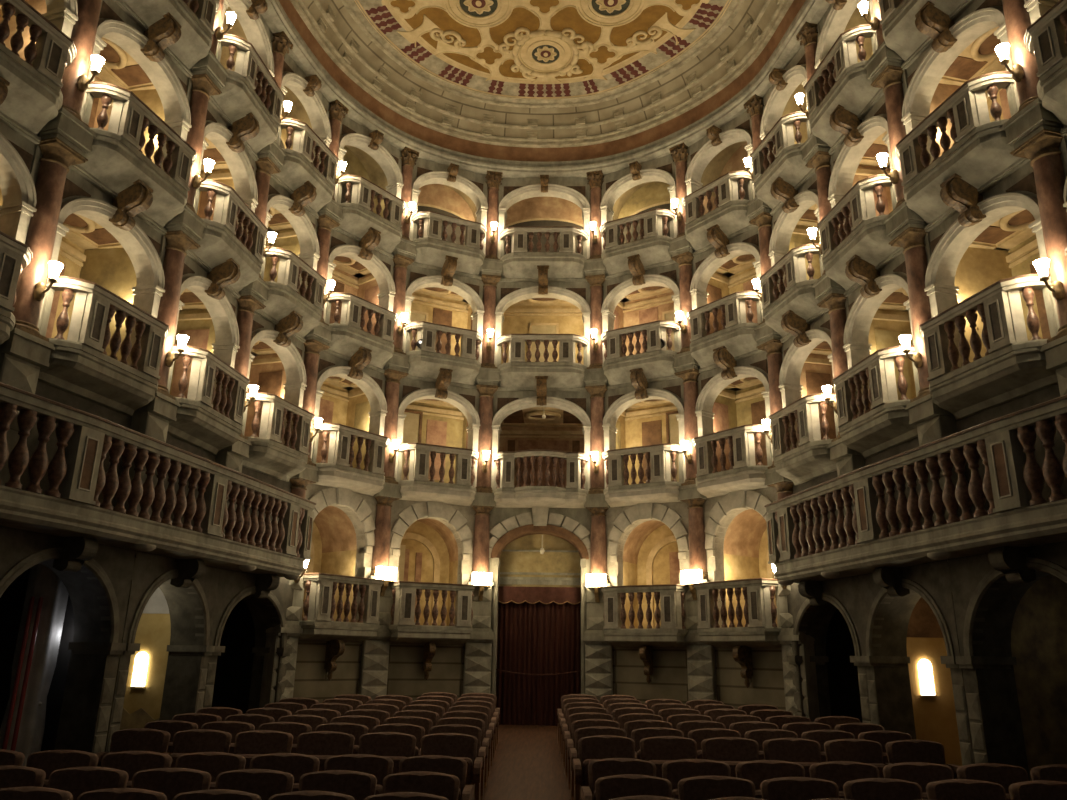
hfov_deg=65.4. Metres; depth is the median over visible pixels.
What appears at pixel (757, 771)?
seat
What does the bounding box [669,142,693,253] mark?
column
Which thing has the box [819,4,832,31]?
wall
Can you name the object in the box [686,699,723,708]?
seat
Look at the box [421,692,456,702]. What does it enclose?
seat
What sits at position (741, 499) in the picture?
arch
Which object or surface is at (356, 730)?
seat
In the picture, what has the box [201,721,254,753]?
seat
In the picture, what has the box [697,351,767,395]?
wall
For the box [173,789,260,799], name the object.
seat
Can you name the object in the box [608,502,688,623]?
arch
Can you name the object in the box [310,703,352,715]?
seat
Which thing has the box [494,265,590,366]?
arch
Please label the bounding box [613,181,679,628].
wall
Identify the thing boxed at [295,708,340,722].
seat
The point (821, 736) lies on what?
seat
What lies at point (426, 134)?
trim
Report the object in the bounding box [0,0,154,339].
wall
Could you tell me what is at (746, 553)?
wall
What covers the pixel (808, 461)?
balcony
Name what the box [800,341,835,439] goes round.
wall
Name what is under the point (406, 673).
wall
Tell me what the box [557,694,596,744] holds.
seat
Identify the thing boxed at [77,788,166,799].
seat
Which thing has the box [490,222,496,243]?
wall lamp
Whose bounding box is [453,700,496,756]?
seat
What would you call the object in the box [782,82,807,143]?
wall
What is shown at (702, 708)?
seat
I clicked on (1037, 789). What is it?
seat
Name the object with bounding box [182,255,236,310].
wall
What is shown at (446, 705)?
seat
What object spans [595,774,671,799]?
seat
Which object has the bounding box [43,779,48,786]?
seat cushion
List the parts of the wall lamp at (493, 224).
lamp shade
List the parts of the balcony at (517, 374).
post, corner post, panel frame, panel, frieze moulding, handrail, panel, corner post, post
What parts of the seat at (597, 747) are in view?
armrest, backrest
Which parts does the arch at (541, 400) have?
spandrel panel, spandrel panel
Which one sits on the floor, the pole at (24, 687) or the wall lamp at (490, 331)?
the pole at (24, 687)
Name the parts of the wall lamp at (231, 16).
lamp shade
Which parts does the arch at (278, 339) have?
spandrel panel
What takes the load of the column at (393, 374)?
on the column at (381, 550)
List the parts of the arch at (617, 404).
spandrel panel, spandrel panel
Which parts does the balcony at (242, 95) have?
post, frieze moulding, corner post, panel frame, panel, handrail, panel frame, panel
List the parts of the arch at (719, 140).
spandrel panel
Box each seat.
[0,749,24,765]
[0,765,45,788]
[0,786,72,799]
[26,750,98,786]
[47,766,128,799]
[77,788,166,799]
[95,728,170,766]
[101,751,171,787]
[131,768,210,799]
[144,720,197,753]
[170,729,231,767]
[172,713,221,728]
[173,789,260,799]
[175,752,245,788]
[196,707,241,720]
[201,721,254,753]
[215,769,293,799]
[225,714,274,729]
[234,730,292,768]
[245,708,291,721]
[250,753,319,791]
[258,722,311,752]
[264,702,306,714]
[268,791,354,799]
[278,715,326,731]
[279,698,318,708]
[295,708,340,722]
[297,731,354,770]
[299,770,376,799]
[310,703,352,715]
[315,723,367,753]
[322,698,362,709]
[324,754,393,794]
[331,715,379,732]
[333,694,371,704]
[344,709,389,724]
[356,703,398,717]
[359,732,415,773]
[364,792,447,799]
[366,699,405,710]
[372,723,424,755]
[374,695,412,705]
[383,771,459,799]
[384,716,432,734]
[393,710,438,726]
[399,755,472,799]
[402,704,444,718]
[409,699,449,712]
[416,695,453,707]
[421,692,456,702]
[421,733,482,799]
[429,724,485,799]
[437,717,489,787]
[443,710,491,775]
[448,705,494,765]
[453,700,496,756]
[457,696,497,749]
[461,693,499,743]
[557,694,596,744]
[558,698,599,750]
[560,702,603,757]
[562,706,608,766]
[564,712,613,776]
[567,719,619,788]
[569,726,626,799]
[573,735,634,799]
[581,758,655,799]
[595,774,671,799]
[600,695,635,705]
[603,698,641,709]
[608,702,647,714]
[609,795,678,799]
[612,707,654,721]
[618,713,662,728]
[624,720,672,737]
[631,727,683,759]
[640,736,696,777]
[645,699,682,708]
[651,703,690,714]
[658,708,700,721]
[662,759,730,798]
[667,714,712,728]
[677,720,725,737]
[678,776,754,799]
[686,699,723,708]
[688,728,740,758]
[694,704,734,714]
[701,737,758,777]
[704,708,746,721]
[710,797,766,799]
[716,714,761,728]
[729,721,778,737]
[735,760,804,798]
[738,704,777,714]
[745,729,797,759]
[750,709,792,721]
[760,777,838,799]
[763,738,820,776]
[765,715,810,728]
[782,722,831,737]
[801,730,854,761]
[809,761,879,798]
[812,798,851,799]
[814,716,860,729]
[824,739,885,777]
[835,723,884,738]
[843,778,922,799]
[858,730,911,763]
[883,762,953,799]
[884,740,958,778]
[926,779,1005,799]
[957,763,1028,799]
[1009,780,1066,799]
[1030,764,1066,781]
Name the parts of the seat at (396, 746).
backrest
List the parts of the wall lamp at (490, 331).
lamp shade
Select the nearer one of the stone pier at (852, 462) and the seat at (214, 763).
the seat at (214, 763)
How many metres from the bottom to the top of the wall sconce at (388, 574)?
0.480 m
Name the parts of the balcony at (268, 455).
post, corner post, panel frame, panel, handrail, panel frame, panel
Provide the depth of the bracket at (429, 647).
14.12 m
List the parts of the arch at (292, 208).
spandrel panel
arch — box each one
[0,76,36,243]
[0,536,126,752]
[37,178,164,365]
[42,0,77,37]
[80,1,191,170]
[106,559,214,751]
[174,258,239,407]
[199,109,259,231]
[203,574,291,706]
[216,0,274,95]
[246,311,306,444]
[264,181,319,296]
[281,61,331,170]
[301,487,375,621]
[310,346,387,460]
[323,227,395,320]
[334,124,403,201]
[390,501,472,583]
[394,368,479,486]
[402,255,484,362]
[409,163,487,253]
[489,507,590,694]
[491,376,590,490]
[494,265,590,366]
[498,175,589,258]
[600,161,677,251]
[601,254,681,361]
[602,368,685,487]
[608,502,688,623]
[685,120,755,204]
[690,224,763,320]
[695,346,773,461]
[704,490,778,626]
[759,54,811,158]
[768,176,820,292]
[778,310,834,446]
[787,580,870,723]
[814,0,877,83]
[828,103,892,228]
[843,255,913,410]
[860,567,972,765]
[901,0,1019,164]
[924,172,1059,366]
[955,546,1066,763]
[1024,0,1059,23]
[1063,177,1066,211]
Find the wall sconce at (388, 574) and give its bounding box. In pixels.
[375,566,396,595]
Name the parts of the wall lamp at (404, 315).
lamp shade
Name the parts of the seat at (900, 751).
backrest, armrest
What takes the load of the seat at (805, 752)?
on the floor
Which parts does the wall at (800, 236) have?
cornice, panel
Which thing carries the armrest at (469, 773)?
on the seat at (463, 746)
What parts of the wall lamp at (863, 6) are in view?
lamp shade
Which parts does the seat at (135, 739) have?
armrest, backrest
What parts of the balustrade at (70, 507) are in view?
panel frame, panel, handrail, panel frame, panel, panel frame, panel, panel frame, panel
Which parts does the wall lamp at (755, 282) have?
lamp shade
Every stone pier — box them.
[0,353,39,485]
[124,412,168,515]
[215,451,242,535]
[259,624,302,707]
[358,629,391,699]
[463,631,493,693]
[583,633,612,700]
[684,633,716,700]
[777,631,819,721]
[836,454,864,541]
[917,415,961,522]
[1056,366,1066,395]
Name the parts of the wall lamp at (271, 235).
lamp shade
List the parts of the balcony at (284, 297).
post, frieze moulding, corner post, panel frame, panel, handrail, panel frame, panel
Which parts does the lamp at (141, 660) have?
frame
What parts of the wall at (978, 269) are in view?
cornice, panel, cornice, panel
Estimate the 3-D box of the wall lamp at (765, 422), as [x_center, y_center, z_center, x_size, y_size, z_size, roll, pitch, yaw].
[3.727,0.512,13.126,0.255,0.375,0.136,9,-19,-23]
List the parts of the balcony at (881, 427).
panel, panel frame, handrail, panel frame, panel, corner post, post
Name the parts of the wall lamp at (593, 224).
lamp shade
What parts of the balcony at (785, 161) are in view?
panel frame, panel, handrail, panel frame, panel, corner post, frieze moulding, post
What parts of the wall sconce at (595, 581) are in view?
lamp shade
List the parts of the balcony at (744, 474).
panel, panel frame, handrail, panel frame, panel, corner post, post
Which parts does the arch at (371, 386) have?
spandrel panel, spandrel panel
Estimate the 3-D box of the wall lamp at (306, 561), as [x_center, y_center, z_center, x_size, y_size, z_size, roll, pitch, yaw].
[-3.571,2.618,12.776,0.255,0.375,0.136,-8,-19,26]
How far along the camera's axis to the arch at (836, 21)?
12.66 m
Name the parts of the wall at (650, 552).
panel, panel, cornice, wall panel, cornice, wall panel, door frame, door panel, door frame, door panel, painted panel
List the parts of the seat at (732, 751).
backrest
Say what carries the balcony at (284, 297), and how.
attached to the wall at (273, 183)
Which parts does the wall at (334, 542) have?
wall panel, wall panel, cornice, cornice, panel, panel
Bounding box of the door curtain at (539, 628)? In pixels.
[496,586,580,725]
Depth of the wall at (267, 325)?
12.93 m
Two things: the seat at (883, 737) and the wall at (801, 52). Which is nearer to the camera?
the seat at (883, 737)
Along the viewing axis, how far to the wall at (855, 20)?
13.05 m
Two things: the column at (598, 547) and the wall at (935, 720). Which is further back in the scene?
the column at (598, 547)
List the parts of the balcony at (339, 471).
post, corner post, panel frame, panel, handrail, panel frame, panel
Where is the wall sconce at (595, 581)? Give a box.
[586,574,605,601]
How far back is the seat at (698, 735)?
8.72 m
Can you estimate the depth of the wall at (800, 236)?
14.33 m
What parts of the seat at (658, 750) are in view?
backrest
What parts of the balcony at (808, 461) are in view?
panel frame, panel, handrail, panel, panel frame, corner post, post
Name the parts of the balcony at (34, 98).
frieze moulding, handrail, panel frame, panel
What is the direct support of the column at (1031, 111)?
on the column at (1043, 144)
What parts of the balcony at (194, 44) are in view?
panel frame, panel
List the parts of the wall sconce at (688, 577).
lamp shade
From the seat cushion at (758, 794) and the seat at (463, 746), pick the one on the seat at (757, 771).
the seat cushion at (758, 794)
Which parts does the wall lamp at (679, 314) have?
lamp shade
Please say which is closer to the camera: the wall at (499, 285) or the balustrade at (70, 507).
the balustrade at (70, 507)
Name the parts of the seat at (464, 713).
backrest, armrest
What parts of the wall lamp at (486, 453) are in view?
lamp shade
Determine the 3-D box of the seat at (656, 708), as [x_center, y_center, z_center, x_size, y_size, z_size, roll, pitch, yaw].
[1.866,4.457,11.196,0.605,0.692,0.500,1,-17,0]
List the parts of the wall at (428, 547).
door panel, door panel, painted panel, door frame, door panel, door frame, cornice, wall panel, cornice, wall panel, panel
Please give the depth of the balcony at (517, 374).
15.95 m
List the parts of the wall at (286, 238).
cornice, panel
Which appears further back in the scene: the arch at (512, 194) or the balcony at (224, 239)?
the arch at (512, 194)
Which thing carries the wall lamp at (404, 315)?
attached to the column at (402, 259)
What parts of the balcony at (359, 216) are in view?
post, corner post, frieze moulding, panel frame, panel, handrail, panel frame, panel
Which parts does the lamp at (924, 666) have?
frame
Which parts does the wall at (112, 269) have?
panel, cornice, panel, cornice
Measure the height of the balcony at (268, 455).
1.040 m
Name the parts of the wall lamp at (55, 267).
lamp shade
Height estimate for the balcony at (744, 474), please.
0.965 m
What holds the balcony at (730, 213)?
attached to the wall at (745, 116)
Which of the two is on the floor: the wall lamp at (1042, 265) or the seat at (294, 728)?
the seat at (294, 728)
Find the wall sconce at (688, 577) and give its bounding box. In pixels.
[681,569,701,599]
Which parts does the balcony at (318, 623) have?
post, corner post, panel frame, panel, handrail, panel frame, panel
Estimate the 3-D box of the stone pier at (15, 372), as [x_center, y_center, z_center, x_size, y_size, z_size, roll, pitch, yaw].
[-4.973,0.351,7.754,0.320,1.540,0.400,-4,-18,16]
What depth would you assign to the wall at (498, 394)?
16.09 m
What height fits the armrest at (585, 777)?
0.364 m
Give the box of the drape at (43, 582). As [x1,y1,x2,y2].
[0,563,68,765]
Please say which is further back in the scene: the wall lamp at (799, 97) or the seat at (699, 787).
the wall lamp at (799, 97)
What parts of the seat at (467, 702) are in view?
backrest, armrest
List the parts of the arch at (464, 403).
spandrel panel, spandrel panel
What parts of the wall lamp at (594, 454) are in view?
lamp shade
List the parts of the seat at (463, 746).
backrest, armrest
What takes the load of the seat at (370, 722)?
on the floor
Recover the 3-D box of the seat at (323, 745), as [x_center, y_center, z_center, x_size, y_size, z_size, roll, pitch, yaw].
[-1.994,3.503,7.830,0.605,0.692,0.500,1,-17,0]
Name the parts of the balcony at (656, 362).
panel frame, panel, handrail, frieze moulding, panel frame, panel, corner post, post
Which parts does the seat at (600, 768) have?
armrest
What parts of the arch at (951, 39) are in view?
spandrel panel, spandrel panel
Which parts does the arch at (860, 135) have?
spandrel panel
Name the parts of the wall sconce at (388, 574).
lamp shade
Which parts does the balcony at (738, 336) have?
panel frame, panel, handrail, panel frame, panel, frieze moulding, corner post, post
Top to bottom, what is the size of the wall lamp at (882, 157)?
0.375 m
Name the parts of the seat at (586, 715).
armrest, backrest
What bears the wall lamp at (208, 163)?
attached to the column at (203, 84)
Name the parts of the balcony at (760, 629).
panel frame, panel, handrail, panel frame, panel, corner post, post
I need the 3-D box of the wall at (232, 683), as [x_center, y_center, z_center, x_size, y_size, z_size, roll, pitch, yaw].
[-4.919,4.087,12.813,1.660,2.900,0.070,-4,-18,17]
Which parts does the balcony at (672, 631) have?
panel, panel frame, handrail, panel frame, panel, corner post, post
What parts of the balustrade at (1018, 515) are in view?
panel frame, panel, panel frame, panel, panel frame, panel, handrail, panel, panel frame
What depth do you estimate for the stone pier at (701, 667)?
13.48 m
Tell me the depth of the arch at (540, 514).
15.24 m
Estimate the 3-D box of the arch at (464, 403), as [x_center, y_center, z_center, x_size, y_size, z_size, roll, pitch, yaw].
[-1.749,0.557,15.421,1.613,2.245,0.642,9,-19,-23]
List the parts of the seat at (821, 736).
backrest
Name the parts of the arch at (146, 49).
spandrel panel, spandrel panel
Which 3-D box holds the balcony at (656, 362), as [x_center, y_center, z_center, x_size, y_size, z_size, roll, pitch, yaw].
[1.956,-0.846,15.569,1.605,1.015,0.478,-9,-20,30]
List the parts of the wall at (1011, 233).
cornice, wall panel, cornice, wall panel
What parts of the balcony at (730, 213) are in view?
panel frame, panel, handrail, panel frame, panel, frieze moulding, corner post, post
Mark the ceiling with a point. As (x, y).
(517, 49)
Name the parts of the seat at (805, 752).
backrest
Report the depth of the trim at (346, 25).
16.47 m
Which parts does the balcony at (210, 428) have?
post, corner post, panel frame, panel, handrail, panel frame, panel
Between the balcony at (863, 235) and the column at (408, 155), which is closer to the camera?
the balcony at (863, 235)
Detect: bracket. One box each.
[324,640,344,680]
[423,642,435,679]
[639,646,652,683]
[732,646,752,687]
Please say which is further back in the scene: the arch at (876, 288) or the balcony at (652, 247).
the balcony at (652, 247)
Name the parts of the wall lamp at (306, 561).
lamp shade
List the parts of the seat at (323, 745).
backrest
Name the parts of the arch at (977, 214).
spandrel panel, spandrel panel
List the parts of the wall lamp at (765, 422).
lamp shade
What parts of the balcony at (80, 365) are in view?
post, corner post, panel frame, panel, handrail, panel frame, panel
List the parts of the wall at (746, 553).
panel, panel, cornice, cornice, wall panel, wall panel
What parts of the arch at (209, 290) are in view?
spandrel panel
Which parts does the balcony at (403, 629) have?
post, corner post, panel frame, panel, handrail, panel frame, panel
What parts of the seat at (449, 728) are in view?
backrest, armrest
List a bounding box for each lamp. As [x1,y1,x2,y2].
[33,261,62,300]
[77,55,104,91]
[130,652,148,688]
[165,335,188,366]
[192,159,214,188]
[216,11,235,39]
[244,385,258,411]
[263,232,276,256]
[280,101,291,122]
[294,560,308,582]
[309,418,322,442]
[323,280,335,303]
[335,161,346,183]
[389,440,399,462]
[397,313,408,334]
[405,202,415,223]
[482,451,489,472]
[486,329,493,350]
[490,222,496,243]
[590,222,596,243]
[590,329,597,350]
[591,452,598,473]
[671,199,681,220]
[676,311,686,333]
[680,441,691,463]
[744,157,753,179]
[752,279,761,301]
[761,419,772,444]
[772,564,786,588]
[795,93,808,118]
[807,227,821,253]
[821,385,837,413]
[858,1,878,30]
[876,153,898,183]
[898,335,922,368]
[918,659,936,696]
[995,43,1023,81]
[1033,258,1064,300]
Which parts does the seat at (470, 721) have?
backrest, armrest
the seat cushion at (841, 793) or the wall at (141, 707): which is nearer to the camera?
the seat cushion at (841, 793)
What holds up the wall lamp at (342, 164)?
attached to the column at (337, 109)
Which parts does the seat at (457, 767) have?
armrest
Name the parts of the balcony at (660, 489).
panel frame, panel, handrail, panel frame, panel, corner post, post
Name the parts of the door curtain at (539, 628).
curtain panel, curtain panel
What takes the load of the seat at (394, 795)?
on the floor
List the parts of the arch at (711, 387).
spandrel panel, spandrel panel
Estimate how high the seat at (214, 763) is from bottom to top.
0.692 m
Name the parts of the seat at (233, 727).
backrest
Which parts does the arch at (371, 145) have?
spandrel panel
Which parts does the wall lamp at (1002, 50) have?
lamp shade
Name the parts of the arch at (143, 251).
spandrel panel, spandrel panel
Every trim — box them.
[261,0,830,177]
[279,0,805,161]
[290,0,793,147]
[313,0,770,129]
[319,0,765,125]
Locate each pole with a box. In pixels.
[2,596,34,749]
[11,597,42,750]
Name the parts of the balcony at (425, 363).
post, corner post, panel frame, panel, frieze moulding, handrail, panel frame, panel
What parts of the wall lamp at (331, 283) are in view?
lamp shade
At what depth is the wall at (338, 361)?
14.52 m
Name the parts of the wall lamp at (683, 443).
lamp shade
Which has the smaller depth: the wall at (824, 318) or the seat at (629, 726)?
the seat at (629, 726)
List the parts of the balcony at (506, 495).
post, corner post, panel frame, panel, handrail, panel frame, panel, corner post, post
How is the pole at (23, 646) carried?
on the floor
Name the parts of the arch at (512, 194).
spandrel panel, spandrel panel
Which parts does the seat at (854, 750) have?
backrest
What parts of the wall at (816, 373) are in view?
cornice, panel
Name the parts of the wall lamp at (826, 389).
lamp shade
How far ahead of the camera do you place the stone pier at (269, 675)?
12.35 m
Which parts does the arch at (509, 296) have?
spandrel panel, spandrel panel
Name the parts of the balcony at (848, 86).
panel, panel frame, handrail, panel, panel frame, corner post, frieze moulding, post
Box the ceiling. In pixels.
[354,0,731,99]
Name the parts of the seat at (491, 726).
backrest, armrest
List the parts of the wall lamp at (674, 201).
lamp shade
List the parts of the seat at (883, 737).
backrest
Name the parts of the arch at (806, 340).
spandrel panel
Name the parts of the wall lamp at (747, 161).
lamp shade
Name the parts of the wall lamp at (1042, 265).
lamp shade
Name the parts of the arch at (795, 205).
spandrel panel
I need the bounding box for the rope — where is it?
[496,669,580,674]
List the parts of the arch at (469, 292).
spandrel panel, spandrel panel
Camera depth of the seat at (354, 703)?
11.42 m
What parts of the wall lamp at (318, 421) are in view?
lamp shade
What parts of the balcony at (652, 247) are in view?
panel frame, panel, handrail, frieze moulding, panel frame, panel, corner post, post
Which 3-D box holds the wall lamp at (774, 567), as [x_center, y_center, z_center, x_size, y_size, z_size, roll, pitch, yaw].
[3.692,2.639,12.467,0.255,0.375,0.136,9,-19,-23]
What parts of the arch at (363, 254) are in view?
spandrel panel, spandrel panel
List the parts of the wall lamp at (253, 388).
lamp shade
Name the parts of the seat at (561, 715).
armrest, backrest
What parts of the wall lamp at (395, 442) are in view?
lamp shade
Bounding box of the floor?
[471,724,581,799]
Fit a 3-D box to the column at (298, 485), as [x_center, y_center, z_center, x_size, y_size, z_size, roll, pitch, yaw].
[-3.779,2.345,12.977,0.418,2.280,0.460,-8,-19,26]
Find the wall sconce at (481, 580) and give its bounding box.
[472,572,491,600]
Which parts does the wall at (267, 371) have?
cornice, panel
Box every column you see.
[0,129,87,367]
[38,0,102,152]
[134,223,200,420]
[166,67,222,239]
[191,0,228,86]
[218,289,265,457]
[242,151,281,300]
[259,31,292,165]
[286,478,315,624]
[290,333,329,482]
[307,209,340,341]
[319,99,348,219]
[368,496,399,628]
[373,364,408,498]
[385,249,414,368]
[393,147,418,255]
[468,505,493,631]
[471,380,498,507]
[476,269,501,382]
[480,171,502,274]
[583,170,606,274]
[584,269,607,382]
[584,380,609,507]
[585,507,610,632]
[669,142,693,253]
[671,246,698,367]
[674,363,706,500]
[680,498,709,632]
[743,94,769,216]
[748,206,779,341]
[756,333,792,485]
[767,481,793,631]
[796,22,828,159]
[804,145,842,298]
[817,287,862,460]
[863,0,902,78]
[869,58,924,235]
[889,220,953,424]
[1001,0,1062,144]
[1010,121,1066,370]
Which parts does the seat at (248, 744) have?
backrest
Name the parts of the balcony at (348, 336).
post, corner post, frieze moulding, panel frame, panel, handrail, panel frame, panel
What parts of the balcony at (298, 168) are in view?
post, frieze moulding, corner post, panel frame, panel, handrail, panel frame, panel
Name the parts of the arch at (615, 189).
spandrel panel, spandrel panel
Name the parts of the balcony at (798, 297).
panel frame, panel, handrail, panel frame, panel, corner post, frieze moulding, post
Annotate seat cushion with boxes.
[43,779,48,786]
[126,781,131,787]
[167,742,172,753]
[170,753,189,767]
[209,782,215,788]
[229,743,234,753]
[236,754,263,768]
[291,744,296,752]
[292,783,298,791]
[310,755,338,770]
[353,745,358,753]
[375,784,382,794]
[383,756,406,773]
[414,746,418,755]
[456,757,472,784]
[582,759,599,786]
[637,750,640,759]
[649,760,672,777]
[672,789,678,798]
[697,750,702,758]
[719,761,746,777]
[755,790,761,798]
[759,751,764,759]
[793,762,818,776]
[821,752,826,761]
[839,791,844,798]
[866,763,885,777]
[883,753,888,763]
[922,792,927,799]
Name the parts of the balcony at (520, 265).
post, corner post, panel frame, panel, frieze moulding, handrail, panel frame, panel, corner post, post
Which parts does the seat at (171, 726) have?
backrest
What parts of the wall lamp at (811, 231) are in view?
lamp shade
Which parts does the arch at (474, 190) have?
spandrel panel, spandrel panel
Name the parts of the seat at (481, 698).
backrest, armrest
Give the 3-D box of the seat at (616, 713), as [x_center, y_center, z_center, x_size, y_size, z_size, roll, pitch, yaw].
[1.269,4.278,10.558,0.605,0.692,0.500,1,-17,0]
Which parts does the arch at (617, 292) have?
spandrel panel, spandrel panel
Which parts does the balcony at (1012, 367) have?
panel, panel frame, handrail, panel frame, panel, corner post, post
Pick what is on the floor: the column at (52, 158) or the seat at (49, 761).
the seat at (49, 761)
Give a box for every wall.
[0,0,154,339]
[0,121,37,168]
[0,526,135,752]
[0,568,73,750]
[20,380,131,506]
[62,167,161,243]
[80,89,234,397]
[99,0,187,84]
[105,550,219,751]
[120,587,170,729]
[135,433,215,557]
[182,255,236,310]
[203,568,293,709]
[206,101,254,166]
[211,600,254,713]
[220,6,247,70]
[239,466,290,545]
[244,341,285,436]
[252,312,304,362]
[259,14,271,44]
[263,207,299,281]
[268,178,317,233]
[280,86,311,149]
[283,52,329,118]
[293,640,361,702]
[302,256,379,621]
[305,484,376,621]
[317,351,385,395]
[329,229,394,276]
[339,116,401,172]
[341,145,387,217]
[386,500,475,700]
[398,184,476,625]
[398,378,479,414]
[406,265,483,301]
[412,157,487,199]
[489,507,590,693]
[493,383,590,417]
[496,275,590,306]
[497,177,590,256]
[499,197,583,586]
[601,155,675,199]
[603,263,679,301]
[604,378,683,412]
[605,501,689,704]
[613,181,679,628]
[687,111,751,168]
[692,226,759,275]
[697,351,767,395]
[701,141,777,626]
[703,487,777,627]
[715,647,785,710]
[762,45,805,111]
[771,173,817,230]
[781,312,830,361]
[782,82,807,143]
[787,575,870,720]
[789,204,820,279]
[792,471,839,551]
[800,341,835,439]
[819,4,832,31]
[826,609,862,722]
[833,94,886,161]
[844,0,872,62]
[848,252,906,304]
[852,83,1011,399]
[857,559,974,763]
[865,437,948,566]
[906,0,1002,77]
[907,597,961,765]
[929,161,1036,241]
[939,26,1050,340]
[948,541,1066,780]
[955,384,1066,514]
[1011,574,1066,780]
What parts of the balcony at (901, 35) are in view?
panel frame, panel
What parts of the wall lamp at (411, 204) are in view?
lamp shade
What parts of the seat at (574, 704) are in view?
armrest, backrest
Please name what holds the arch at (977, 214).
attached to the wall at (1000, 188)
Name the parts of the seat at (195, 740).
backrest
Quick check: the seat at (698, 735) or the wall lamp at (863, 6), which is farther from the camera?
the wall lamp at (863, 6)
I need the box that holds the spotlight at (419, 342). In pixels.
[416,339,422,347]
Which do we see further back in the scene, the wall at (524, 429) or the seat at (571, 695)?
the wall at (524, 429)
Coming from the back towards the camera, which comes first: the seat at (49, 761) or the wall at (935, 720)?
the wall at (935, 720)
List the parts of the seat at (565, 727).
armrest, backrest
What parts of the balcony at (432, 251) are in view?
post, corner post, panel frame, panel, frieze moulding, handrail, panel frame, panel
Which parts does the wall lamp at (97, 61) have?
lamp shade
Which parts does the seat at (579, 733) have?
armrest, backrest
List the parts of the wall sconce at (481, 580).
lamp shade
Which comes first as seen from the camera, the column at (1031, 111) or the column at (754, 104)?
the column at (1031, 111)
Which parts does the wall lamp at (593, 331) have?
lamp shade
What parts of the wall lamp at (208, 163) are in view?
lamp shade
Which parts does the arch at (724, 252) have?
spandrel panel, spandrel panel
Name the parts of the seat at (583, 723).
armrest, backrest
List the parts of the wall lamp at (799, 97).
lamp shade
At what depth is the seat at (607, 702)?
12.06 m
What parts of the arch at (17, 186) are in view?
spandrel panel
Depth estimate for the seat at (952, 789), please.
5.96 m
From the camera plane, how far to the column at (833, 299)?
11.69 m
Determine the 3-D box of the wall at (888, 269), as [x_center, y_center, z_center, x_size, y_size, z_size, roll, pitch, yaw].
[4.639,-0.869,10.802,0.205,2.430,1.909,3,-17,-8]
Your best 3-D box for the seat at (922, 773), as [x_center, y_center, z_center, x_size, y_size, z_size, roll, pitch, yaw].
[3.086,3.217,6.478,0.605,0.692,0.500,1,-17,0]
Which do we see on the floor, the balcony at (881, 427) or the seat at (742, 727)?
the seat at (742, 727)
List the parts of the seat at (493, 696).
backrest, armrest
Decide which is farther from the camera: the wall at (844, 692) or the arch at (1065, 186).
the wall at (844, 692)
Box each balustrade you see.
[0,382,315,579]
[764,394,1066,585]
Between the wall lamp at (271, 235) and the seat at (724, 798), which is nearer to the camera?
the seat at (724, 798)
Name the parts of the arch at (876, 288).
spandrel panel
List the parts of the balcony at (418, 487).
post, corner post, panel frame, panel, handrail, panel frame, panel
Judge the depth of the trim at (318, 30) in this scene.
16.27 m
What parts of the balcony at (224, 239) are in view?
post, frieze moulding, corner post, panel frame, panel, handrail, panel frame, panel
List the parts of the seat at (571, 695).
backrest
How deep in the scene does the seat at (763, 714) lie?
10.78 m
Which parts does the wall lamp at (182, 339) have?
lamp shade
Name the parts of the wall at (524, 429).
pilaster panel, lintel moulding, cornice, wall panel, cornice, door panel, door frame, pilaster panel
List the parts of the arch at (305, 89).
spandrel panel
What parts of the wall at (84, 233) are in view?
wall panel, cornice, wall panel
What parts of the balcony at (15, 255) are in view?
panel, panel frame, handrail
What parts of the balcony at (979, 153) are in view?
panel, panel frame, handrail, panel, panel frame, frieze moulding, corner post, post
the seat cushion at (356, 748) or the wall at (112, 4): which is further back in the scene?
the wall at (112, 4)
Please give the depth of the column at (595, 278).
16.33 m
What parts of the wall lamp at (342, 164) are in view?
lamp shade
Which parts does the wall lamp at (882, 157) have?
lamp shade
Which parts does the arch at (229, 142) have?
spandrel panel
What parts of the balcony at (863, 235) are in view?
panel, panel frame, handrail, panel frame, panel, corner post, frieze moulding, post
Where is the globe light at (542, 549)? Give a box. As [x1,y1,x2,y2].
[540,535,543,553]
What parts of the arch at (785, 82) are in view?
spandrel panel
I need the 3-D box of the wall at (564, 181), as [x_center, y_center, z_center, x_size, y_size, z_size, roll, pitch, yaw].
[0.223,-3.696,17.314,2.144,2.046,0.205,0,-17,2]
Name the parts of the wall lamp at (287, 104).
lamp shade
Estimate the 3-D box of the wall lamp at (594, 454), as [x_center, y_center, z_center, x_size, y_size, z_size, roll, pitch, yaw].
[1.146,1.168,15.375,0.136,0.375,0.255,-4,-18,15]
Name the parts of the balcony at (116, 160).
post, corner post, frieze moulding, panel frame, panel, handrail, panel frame, panel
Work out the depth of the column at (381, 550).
14.31 m
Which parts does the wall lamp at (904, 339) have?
lamp shade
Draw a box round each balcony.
[0,0,75,143]
[0,231,32,344]
[38,275,169,415]
[69,81,195,234]
[114,0,219,77]
[167,344,249,454]
[186,178,267,298]
[209,33,284,160]
[242,391,313,481]
[254,247,326,342]
[271,118,338,218]
[298,573,384,641]
[312,423,388,495]
[322,292,397,372]
[332,175,405,258]
[388,581,475,643]
[397,442,478,505]
[404,321,482,388]
[410,211,486,279]
[492,449,589,507]
[496,334,589,390]
[499,226,588,281]
[600,209,676,279]
[601,320,679,389]
[601,584,688,646]
[602,443,683,506]
[682,171,756,256]
[687,291,764,372]
[692,424,771,497]
[693,578,781,646]
[750,111,814,215]
[759,243,828,342]
[769,392,838,484]
[804,24,883,154]
[817,173,903,296]
[832,345,919,458]
[877,0,973,69]
[895,71,1030,231]
[919,273,1057,419]
[1024,0,1066,136]
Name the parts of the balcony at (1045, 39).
handrail, panel frame, panel, frieze moulding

